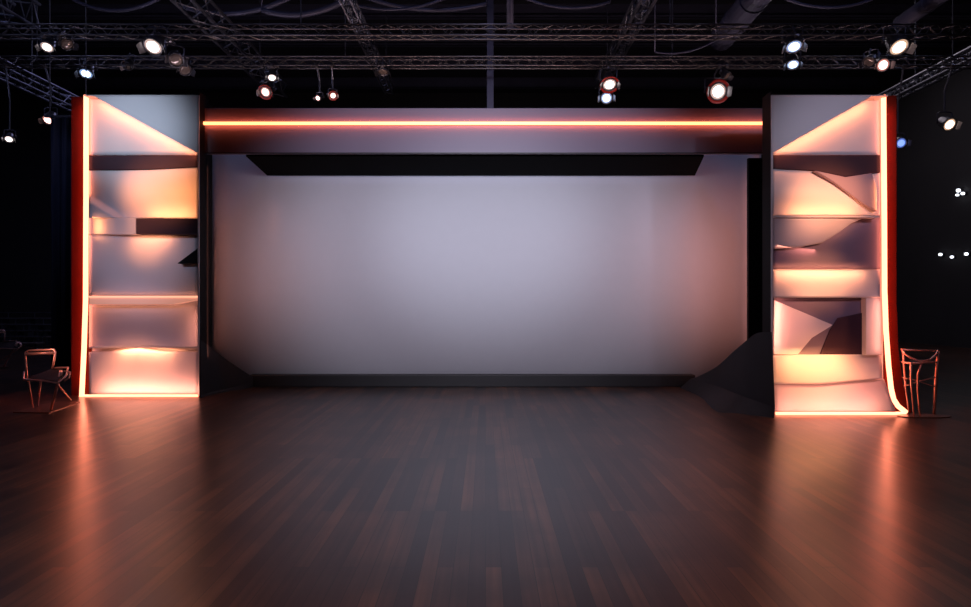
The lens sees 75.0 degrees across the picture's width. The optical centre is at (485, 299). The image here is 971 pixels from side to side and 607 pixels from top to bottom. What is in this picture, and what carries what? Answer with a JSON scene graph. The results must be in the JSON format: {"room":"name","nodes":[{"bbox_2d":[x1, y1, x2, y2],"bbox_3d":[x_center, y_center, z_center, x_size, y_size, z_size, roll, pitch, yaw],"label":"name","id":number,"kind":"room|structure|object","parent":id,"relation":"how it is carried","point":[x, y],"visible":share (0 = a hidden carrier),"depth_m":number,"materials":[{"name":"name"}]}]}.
{"room":"studio","nodes":[
{"label":"studio","id":0,"kind":"room"},
{"bbox_2d":[0,93,850,335],"bbox_3d":[-2.500,-3.500,26.100,35.400,10.000,0.200,0,0,0],"label":"wall","id":1,"kind":"structure","parent":0,"point":[25,164],"depth_m":26.00,"materials":[{"name":"black paint"}]},
{"bbox_2d":[0,338,970,606],"bbox_3d":[-2.500,1.550,11.000,35.000,0.100,30.000,0,0,0],"label":"floor","id":2,"kind":"structure","parent":0,"point":[254,496],"depth_m":4.78,"materials":[{"name":"brown wood"}]},
{"bbox_2d":[0,330,21,367],"bbox_3d":[-10.978,1.081,14.183,1.328,0.838,0.683,0,0,35],"label":"wire chair","id":3,"kind":"object","parent":2,"relation":"on","point":[9,344],"visible":1,"depth_m":14.10,"materials":[{"name":"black metal"}]},
{"bbox_2d":[0,336,45,348],"bbox_3d":[-16.700,1.304,19.390,6.200,0.393,0.380,0,0,0],"label":"bench","id":4,"kind":"object","parent":2,"relation":"on","point":[37,345],"visible":0.78,"depth_m":19.42,"materials":[{"name":"brown wood"}]},
{"bbox_2d":[0,318,50,341],"bbox_3d":[-16.700,1.071,22.240,6.200,0.858,0.380,0,0,0],"label":"bench","id":5,"kind":"object","parent":2,"relation":"on","point":[10,327],"visible":0.2,"depth_m":22.21,"materials":[{"name":"brown wood"}]},
{"bbox_2d":[0,324,50,344],"bbox_3d":[-16.700,1.158,21.290,6.200,0.684,0.380,0,0,0],"label":"bench","id":6,"kind":"object","parent":2,"relation":"on","point":[18,333],"visible":0.23,"depth_m":21.25,"materials":[{"name":"brown wood"}]},
{"bbox_2d":[0,330,50,346],"bbox_3d":[-16.700,1.236,20.340,6.200,0.529,0.380,0,0,0],"label":"bench","id":7,"kind":"object","parent":2,"relation":"on","point":[27,339],"visible":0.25,"depth_m":20.34,"materials":[{"name":"brown wood"}]},
{"bbox_2d":[13,349,79,412],"bbox_3d":[-6.047,1.081,8.718,0.683,0.838,1.328,0,0,-26],"label":"wire chair","id":8,"kind":"object","parent":2,"relation":"on","point":[55,373],"visible":1,"depth_m":8.57,"materials":[{"name":"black metal"}]},
{"bbox_2d":[71,91,211,397],"bbox_3d":[-5.453,-0.841,10.075,2.126,4.725,0.750,0,0,0],"label":"tower","id":9,"kind":"object","parent":2,"relation":"on","point":[141,172],"visible":1,"depth_m":9.86,"materials":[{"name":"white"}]},
{"bbox_2d":[89,345,197,347],"bbox_3d":[-5.249,0.721,9.805,1.666,0.043,0.190,0,0,0],"label":"shelf","id":10,"kind":"object","parent":9,"relation":"attached to","point":[95,346],"depth_m":9.71,"materials":[{"name":"white"}]},
{"bbox_2d":[89,298,197,303],"bbox_3d":[-5.265,0.008,9.830,1.671,0.123,0.180,0,0,0],"label":"shelf","id":11,"kind":"object","parent":9,"relation":"attached to","point":[91,300],"depth_m":9.74,"materials":[{"name":"white"}]},
{"bbox_2d":[203,108,761,154],"bbox_3d":[0.020,-2.645,9.982,8.961,0.716,0.275,0,0,0],"label":"header","id":12,"kind":"object","parent":9,"relation":"attached to","point":[228,131],"visible":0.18,"depth_m":9.90,"materials":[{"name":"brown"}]},
{"bbox_2d":[246,155,703,175],"bbox_3d":[-0.078,-2.265,10.595,7.542,0.141,1.130,0,0,0],"label":"panel","id":13,"kind":"object","parent":12,"relation":"attached to","point":[271,165],"visible":0.86,"depth_m":10.54,"materials":[{"name":"black"}]},
{"bbox_2d":[200,340,252,397],"bbox_3d":[-4.277,1.057,10.310,0.208,0.886,1.253,0,0,17],"label":"wedge","id":14,"kind":"object","parent":2,"relation":"on","point":[217,374],"visible":1,"depth_m":10.29,"materials":[{"name":"black"}]},
{"bbox_2d":[251,374,694,386],"bbox_3d":[-0.230,1.397,11.010,7.700,0.205,0.180,0,0,0],"label":"baseboard","id":15,"kind":"structure","parent":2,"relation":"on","point":[259,380],"depth_m":10.92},
{"bbox_2d":[212,155,760,376],"bbox_3d":[-0.125,-0.680,10.725,9.146,4.360,1.050,0,0,0],"label":"screen","id":16,"kind":"object","parent":2,"relation":"on","point":[311,274],"visible":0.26,"depth_m":11.20,"materials":[{"name":"fabric"}]},
{"bbox_2d":[487,0,493,107],"bbox_3d":[0.113,-3.490,15.035,0.154,9.980,0.170,0,0,0],"label":"steel post","id":17,"kind":"object","parent":2,"relation":"on","point":[490,3],"visible":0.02,"depth_m":14.95,"materials":[{"name":"grey metal"}]},
{"bbox_2d":[680,332,774,417],"bbox_3d":[3.402,0.955,9.425,0.577,1.090,2.750,0,0,0],"label":"wedge","id":18,"kind":"object","parent":2,"relation":"on","point":[743,383],"visible":1,"depth_m":8.68,"materials":[{"name":"black"}]},
{"bbox_2d":[747,158,761,339],"bbox_3d":[4.405,-0.370,10.015,0.510,3.740,0.070,0,0,0],"label":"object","id":19,"kind":"object","parent":2,"relation":"on","point":[754,165],"visible":0.29,"depth_m":9.98,"materials":[{"name":"black"}]},
{"bbox_2d":[762,91,911,414],"bbox_3d":[4.676,-0.602,8.495,1.968,4.224,0.690,0,0,0],"label":"tower","id":20,"kind":"object","parent":2,"relation":"on","point":[829,162],"visible":0.99,"depth_m":8.29,"materials":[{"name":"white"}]},
{"bbox_2d":[897,349,950,417],"bbox_3d":[5.640,1.065,8.175,0.661,0.870,0.349,0,0,-14],"label":"wire chair","id":21,"kind":"object","parent":2,"relation":"on","point":[936,356],"visible":1,"depth_m":8.11,"materials":[{"name":"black metal"}]},
{"bbox_2d":[0,0,970,92],"bbox_3d":[-2.500,-8.600,11.000,35.400,0.200,30.400,0,0,0],"label":"ceiling","id":22,"kind":"structure","parent":0,"point":[4,51],"depth_m":21.40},
{"bbox_2d":[0,0,40,30],"bbox_3d":[-9.121,-6.910,9.550,0.560,3.119,6.125,0,0,0],"label":"roof truss","id":23,"kind":"object","parent":22,"relation":"hanging from","point":[8,9],"visible":0.77,"depth_m":12.25,"materials":[{"name":"metal"}]},
{"bbox_2d":[0,5,78,111],"bbox_3d":[-11.824,-6.950,12.500,0.400,3.039,12.019,0,0,0],"label":"roof truss","id":24,"kind":"object","parent":22,"relation":"hanging from","point":[10,70],"visible":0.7,"depth_m":16.57,"materials":[{"name":"metal"}]},
{"bbox_2d":[44,0,86,370],"bbox_3d":[-8.706,-3.490,13.215,0.951,9.960,0.338,0,0,0],"label":"stage curtain","id":25,"kind":"object","parent":22,"relation":"hanging from","point":[60,128],"visible":0.42,"depth_m":13.17,"materials":[{"name":"fabric"}]},
{"bbox_2d":[72,0,159,11],"bbox_3d":[-7.672,-7.189,13.000,2.006,2.562,0.070,0,0,0],"label":"cable","id":26,"kind":"object","parent":22,"relation":"hanging from","point":[148,3],"visible":1,"depth_m":12.97,"materials":[{"name":"black rubber"}]},
{"bbox_2d":[170,0,287,97],"bbox_3d":[-5.518,-6.944,11.750,0.424,3.051,10.520,0,0,0],"label":"roof truss","id":27,"kind":"object","parent":22,"relation":"hanging from","point":[221,14],"visible":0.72,"depth_m":13.54,"materials":[{"name":"metal"}]},
{"bbox_2d":[176,0,289,16],"bbox_3d":[-5.121,-7.147,13.000,2.505,2.647,0.100,0,0,0],"label":"cable","id":28,"kind":"object","parent":22,"relation":"hanging from","point":[278,2],"visible":0.64,"depth_m":12.96,"materials":[{"name":"black rubber"}]},
{"bbox_2d":[261,0,347,17],"bbox_3d":[-3.602,-7.087,12.800,1.868,2.767,0.120,0,0,0],"label":"cable","id":29,"kind":"object","parent":22,"relation":"hanging from","point":[336,4],"visible":0.93,"depth_m":12.75,"materials":[{"name":"black rubber"}]},
{"bbox_2d":[338,0,393,94],"bbox_3d":[-2.590,-6.988,14.250,0.250,2.964,5.516,0,0,0],"label":"roof truss","id":30,"kind":"object","parent":22,"relation":"hanging from","point":[359,14],"visible":0.67,"depth_m":13.65,"materials":[{"name":"metal"}]},
{"bbox_2d":[336,0,443,10],"bbox_3d":[-2.080,-7.225,13.100,3.548,2.490,0.060,0,0,0],"label":"cable","id":31,"kind":"object","parent":22,"relation":"hanging from","point":[435,1],"visible":0.86,"depth_m":13.08,"materials":[{"name":"black rubber"}]},
{"bbox_2d":[368,0,486,11],"bbox_3d":[-1.399,-7.257,13.300,2.845,2.426,0.090,0,0,0],"label":"cable","id":32,"kind":"object","parent":22,"relation":"hanging from","point":[479,5],"visible":0.91,"depth_m":13.27,"materials":[{"name":"black rubber"}]},
{"bbox_2d":[0,0,970,39],"bbox_3d":[0.000,-6.717,12.000,23.011,3.506,0.234,0,0,0],"label":"lighting truss","id":33,"kind":"object","parent":22,"relation":"hanging from","point":[300,24],"visible":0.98,"depth_m":11.89,"materials":[{"name":"metal"}]},
{"bbox_2d":[35,30,57,52],"bbox_3d":[-8.311,-4.921,12.027,0.366,0.446,0.344,0,0,0],"label":"stage light","id":34,"kind":"object","parent":33,"relation":"attached to","point":[47,44],"visible":0.97,"depth_m":11.98,"materials":[{"name":"grey metal"}]},
{"bbox_2d":[54,30,78,50],"bbox_3d":[-8.074,-4.991,12.112,0.368,0.418,0.449,0,0,23],"label":"stage light","id":35,"kind":"object","parent":33,"relation":"attached to","point":[68,45],"visible":0.94,"depth_m":12.11,"materials":[{"name":"metal"}]},
{"bbox_2d":[136,25,168,55],"bbox_3d":[-6.251,-4.928,11.977,0.492,0.610,0.453,0,0,0],"label":"stage light","id":36,"kind":"object","parent":33,"relation":"attached to","point":[154,45],"visible":0.98,"depth_m":11.90,"materials":[{"name":"grey metal"}]},
{"bbox_2d":[164,38,187,67],"bbox_3d":[-6.034,-4.790,12.318,0.407,0.503,0.479,0,0,-38],"label":"stage light","id":37,"kind":"object","parent":33,"relation":"attached to","point":[175,59],"visible":1,"depth_m":12.31,"materials":[{"name":"metal"}]},
{"bbox_2d":[781,26,807,53],"bbox_3d":[5.841,-4.960,12.041,0.456,0.556,0.398,0,0,0],"label":"stage light","id":38,"kind":"object","parent":33,"relation":"attached to","point":[793,44],"visible":0.97,"depth_m":11.98,"materials":[{"name":"grey metal"}]},
{"bbox_2d":[881,25,917,56],"bbox_3d":[7.774,-4.923,11.980,0.507,0.628,0.467,0,0,0],"label":"stage light","id":39,"kind":"object","parent":33,"relation":"attached to","point":[897,45],"visible":0.98,"depth_m":11.90,"materials":[{"name":"grey metal"}]},
{"bbox_2d":[0,0,970,68],"bbox_3d":[0.150,-6.721,13.550,24.310,3.497,0.222,0,0,0],"label":"lighting truss","id":40,"kind":"object","parent":22,"relation":"hanging from","point":[36,56],"visible":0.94,"depth_m":13.53,"materials":[{"name":"metal"}]},
{"bbox_2d":[1,64,16,142],"bbox_3d":[-10.203,-4.191,13.559,0.257,1.642,0.295,0,0,-27],"label":"stage light","id":41,"kind":"object","parent":40,"relation":"attached to","point":[9,137],"visible":1,"depth_m":13.56,"materials":[{"name":"grey metal"}]},
{"bbox_2d":[37,64,57,124],"bbox_3d":[-9.365,-4.383,13.585,0.342,1.256,0.349,0,0,0],"label":"stage light","id":42,"kind":"object","parent":40,"relation":"attached to","point":[41,120],"visible":0.66,"depth_m":13.54,"materials":[{"name":"grey metal"}]},
{"bbox_2d":[74,57,97,79],"bbox_3d":[-8.546,-4.993,13.588,0.426,0.520,0.369,0,0,0],"label":"stage light","id":43,"kind":"object","parent":40,"relation":"attached to","point":[90,71],"visible":0.82,"depth_m":13.54,"materials":[{"name":"grey metal"}]},
{"bbox_2d":[118,53,136,70],"bbox_3d":[-7.666,-5.118,13.574,0.312,0.399,0.335,0,0,18],"label":"stage light","id":44,"kind":"object","parent":40,"relation":"attached to","point":[128,61],"visible":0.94,"depth_m":13.55,"materials":[{"name":"metal"}]},
{"bbox_2d":[176,55,195,76],"bbox_3d":[-6.383,-4.972,13.396,0.347,0.462,0.372,0,0,45],"label":"stage light","id":45,"kind":"object","parent":40,"relation":"attached to","point":[184,71],"visible":0.58,"depth_m":13.39,"materials":[{"name":"metal"}]},
{"bbox_2d":[256,64,275,99],"bbox_3d":[-4.745,-4.673,13.647,0.363,0.678,0.474,0,0,0],"label":"stage light","id":46,"kind":"object","parent":40,"relation":"attached to","point":[265,92],"visible":0.99,"depth_m":13.64,"materials":[{"name":"grey metal"}]},
{"bbox_2d":[265,64,278,81],"bbox_3d":[-4.542,-4.831,13.460,0.282,0.381,0.254,0,0,-22],"label":"stage light","id":47,"kind":"object","parent":40,"relation":"attached to","point":[271,76],"visible":1,"depth_m":13.43,"materials":[{"name":"grey metal"}]},
{"bbox_2d":[313,64,324,100],"bbox_3d":[-3.591,-4.634,13.546,0.210,0.756,0.268,0,0,24],"label":"stage light","id":48,"kind":"object","parent":40,"relation":"attached to","point":[319,97],"visible":1,"depth_m":13.56,"materials":[{"name":"grey metal"}]},
{"bbox_2d":[327,64,338,100],"bbox_3d":[-3.264,-4.643,13.555,0.233,0.737,0.291,0,0,-22],"label":"stage light","id":49,"kind":"object","parent":40,"relation":"attached to","point":[332,95],"visible":1,"depth_m":13.54,"materials":[{"name":"grey metal"}]},
{"bbox_2d":[374,57,390,76],"bbox_3d":[-2.194,-5.016,13.555,0.342,0.455,0.289,0,0,0],"label":"stage light","id":50,"kind":"object","parent":40,"relation":"attached to","point":[382,70],"visible":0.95,"depth_m":13.54,"materials":[{"name":"metal"}]},
{"bbox_2d":[598,64,615,103],"bbox_3d":[2.631,-4.641,13.718,0.392,0.742,0.615,0,0,0],"label":"stage light","id":51,"kind":"object","parent":40,"relation":"attached to","point":[605,98],"visible":0.85,"depth_m":13.75,"materials":[{"name":"grey metal"}]},
{"bbox_2d":[599,64,620,93],"bbox_3d":[2.611,-4.703,13.366,0.432,0.618,0.436,0,0,0],"label":"stage light","id":52,"kind":"object","parent":40,"relation":"attached to","point":[609,83],"visible":1,"depth_m":13.33,"materials":[{"name":"grey metal"}]},
{"bbox_2d":[703,64,732,103],"bbox_3d":[4.977,-4.614,13.668,0.522,0.795,0.522,0,0,0],"label":"stage light","id":53,"kind":"object","parent":40,"relation":"attached to","point":[719,90],"visible":0.98,"depth_m":13.53,"materials":[{"name":"grey metal"}]},
{"bbox_2d":[719,64,733,80],"bbox_3d":[5.104,-4.863,13.484,0.282,0.372,0.262,0,0,-39],"label":"stage light","id":54,"kind":"object","parent":40,"relation":"attached to","point":[725,74],"visible":1,"depth_m":13.44,"materials":[{"name":"metal"}]},
{"bbox_2d":[783,50,802,70],"bbox_3d":[6.459,-5.062,13.306,0.372,0.478,0.366,0,0,22],"label":"stage light","id":55,"kind":"object","parent":40,"relation":"attached to","point":[792,63],"visible":0.96,"depth_m":13.24,"materials":[{"name":"grey metal"}]},
{"bbox_2d":[858,48,879,67],"bbox_3d":[8.138,-5.121,13.392,0.327,0.422,0.342,0,0,-40],"label":"stage light","id":56,"kind":"object","parent":40,"relation":"attached to","point":[869,61],"visible":1,"depth_m":13.35,"materials":[{"name":"metal"}]},
{"bbox_2d":[873,52,895,71],"bbox_3d":[8.394,-5.053,13.434,0.402,0.473,0.396,0,0,7],"label":"stage light","id":57,"kind":"object","parent":40,"relation":"attached to","point":[884,64],"visible":0.93,"depth_m":13.33,"materials":[{"name":"grey metal"}]},
{"bbox_2d":[897,64,911,148],"bbox_3d":[8.894,-4.125,13.601,0.362,1.773,0.382,0,0,0],"label":"stage light","id":58,"kind":"object","parent":40,"relation":"attached to","point":[902,142],"visible":0.72,"depth_m":13.55,"materials":[{"name":"grey"}]},
{"bbox_2d":[935,64,962,130],"bbox_3d":[9.937,-4.317,13.618,0.407,1.389,0.417,0,0,0],"label":"stage light","id":59,"kind":"object","parent":40,"relation":"attached to","point":[945,123],"visible":1,"depth_m":13.57,"materials":[{"name":"grey metal"}]},
{"bbox_2d":[506,0,513,27],"bbox_3d":[0.488,-6.950,12.600,0.140,3.039,0.140,0,0,0],"label":"pipe","id":60,"kind":"object","parent":22,"relation":"hanging from","point":[509,3],"visible":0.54,"depth_m":12.55,"materials":[{"name":"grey metal"}]},
{"bbox_2d":[527,0,610,9],"bbox_3d":[1.592,-7.217,13.000,1.956,2.505,0.060,0,0,0],"label":"cable","id":61,"kind":"object","parent":22,"relation":"hanging from","point":[532,1],"visible":1,"depth_m":12.98,"materials":[{"name":"black rubber"}]},
{"bbox_2d":[594,0,656,88],"bbox_3d":[2.984,-6.968,11.450,0.330,3.004,9.922,0,0,0],"label":"roof truss","id":62,"kind":"object","parent":22,"relation":"hanging from","point":[637,15],"visible":0.74,"depth_m":13.45,"materials":[{"name":"metal"}]},
{"bbox_2d":[654,0,716,53],"bbox_3d":[3.981,-6.678,12.600,1.240,3.583,0.040,0,0,0],"label":"cable","id":63,"kind":"object","parent":22,"relation":"hanging from","point":[713,41],"visible":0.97,"depth_m":12.59,"materials":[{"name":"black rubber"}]},
{"bbox_2d":[710,0,770,50],"bbox_3d":[5.124,-6.970,10.450,0.565,2.999,6.912,0,0,1],"label":"air duct","id":64,"kind":"object","parent":22,"relation":"hanging from","point":[741,11],"visible":0.84,"depth_m":12.56,"materials":[{"name":"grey metal"}]},
{"bbox_2d":[785,0,872,8],"bbox_3d":[6.808,-7.131,12.600,2.116,2.679,0.060,0,0,0],"label":"cable","id":65,"kind":"object","parent":22,"relation":"hanging from","point":[791,1],"visible":1,"depth_m":12.58,"materials":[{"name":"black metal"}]},
{"bbox_2d":[893,0,947,30],"bbox_3d":[8.446,-6.975,9.950,0.318,2.989,5.905,0,0,0],"label":"air duct","id":66,"kind":"object","parent":22,"relation":"hanging from","point":[921,8],"visible":0.86,"depth_m":12.24,"materials":[{"name":"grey metal"}]},
{"bbox_2d":[878,0,970,100],"bbox_3d":[11.205,-6.965,12.250,0.340,3.009,11.525,0,0,0],"label":"roof truss","id":67,"kind":"object","parent":22,"relation":"hanging from","point":[913,79],"visible":0.81,"depth_m":16.04,"materials":[{"name":"metal"}]},
{"bbox_2d":[851,26,970,348],"bbox_3d":[15.100,-3.500,11.000,0.200,10.000,30.000,0,0,0],"label":"wall","id":68,"kind":"structure","parent":0,"point":[934,290],"depth_m":21.10,"materials":[{"name":"black paint"}]},
{"bbox_2d":[0,77,879,88],"bbox_3d":[-2.500,-8.310,24.200,35.000,0.380,0.240,0,0,0],"label":"lighting truss","id":69,"kind":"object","parent":68,"relation":"attached to","point":[63,82],"depth_m":24.18,"materials":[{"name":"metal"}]},
{"bbox_2d":[0,57,914,69],"bbox_3d":[-2.500,-8.310,22.200,35.000,0.380,0.240,0,0,0],"label":"lighting truss","id":70,"kind":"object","parent":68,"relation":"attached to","point":[148,62],"depth_m":22.18,"materials":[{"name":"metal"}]},
{"bbox_2d":[0,33,957,46],"bbox_3d":[-2.500,-8.310,20.200,35.000,0.380,0.240,0,0,0],"label":"lighting truss","id":71,"kind":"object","parent":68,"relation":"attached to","point":[3,43],"depth_m":20.18,"materials":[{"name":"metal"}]},
{"bbox_2d":[0,4,970,18],"bbox_3d":[-2.500,-8.310,18.200,35.000,0.380,0.240,0,0,0],"label":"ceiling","id":72,"kind":"structure","parent":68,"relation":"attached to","point":[58,11],"depth_m":18.18,"materials":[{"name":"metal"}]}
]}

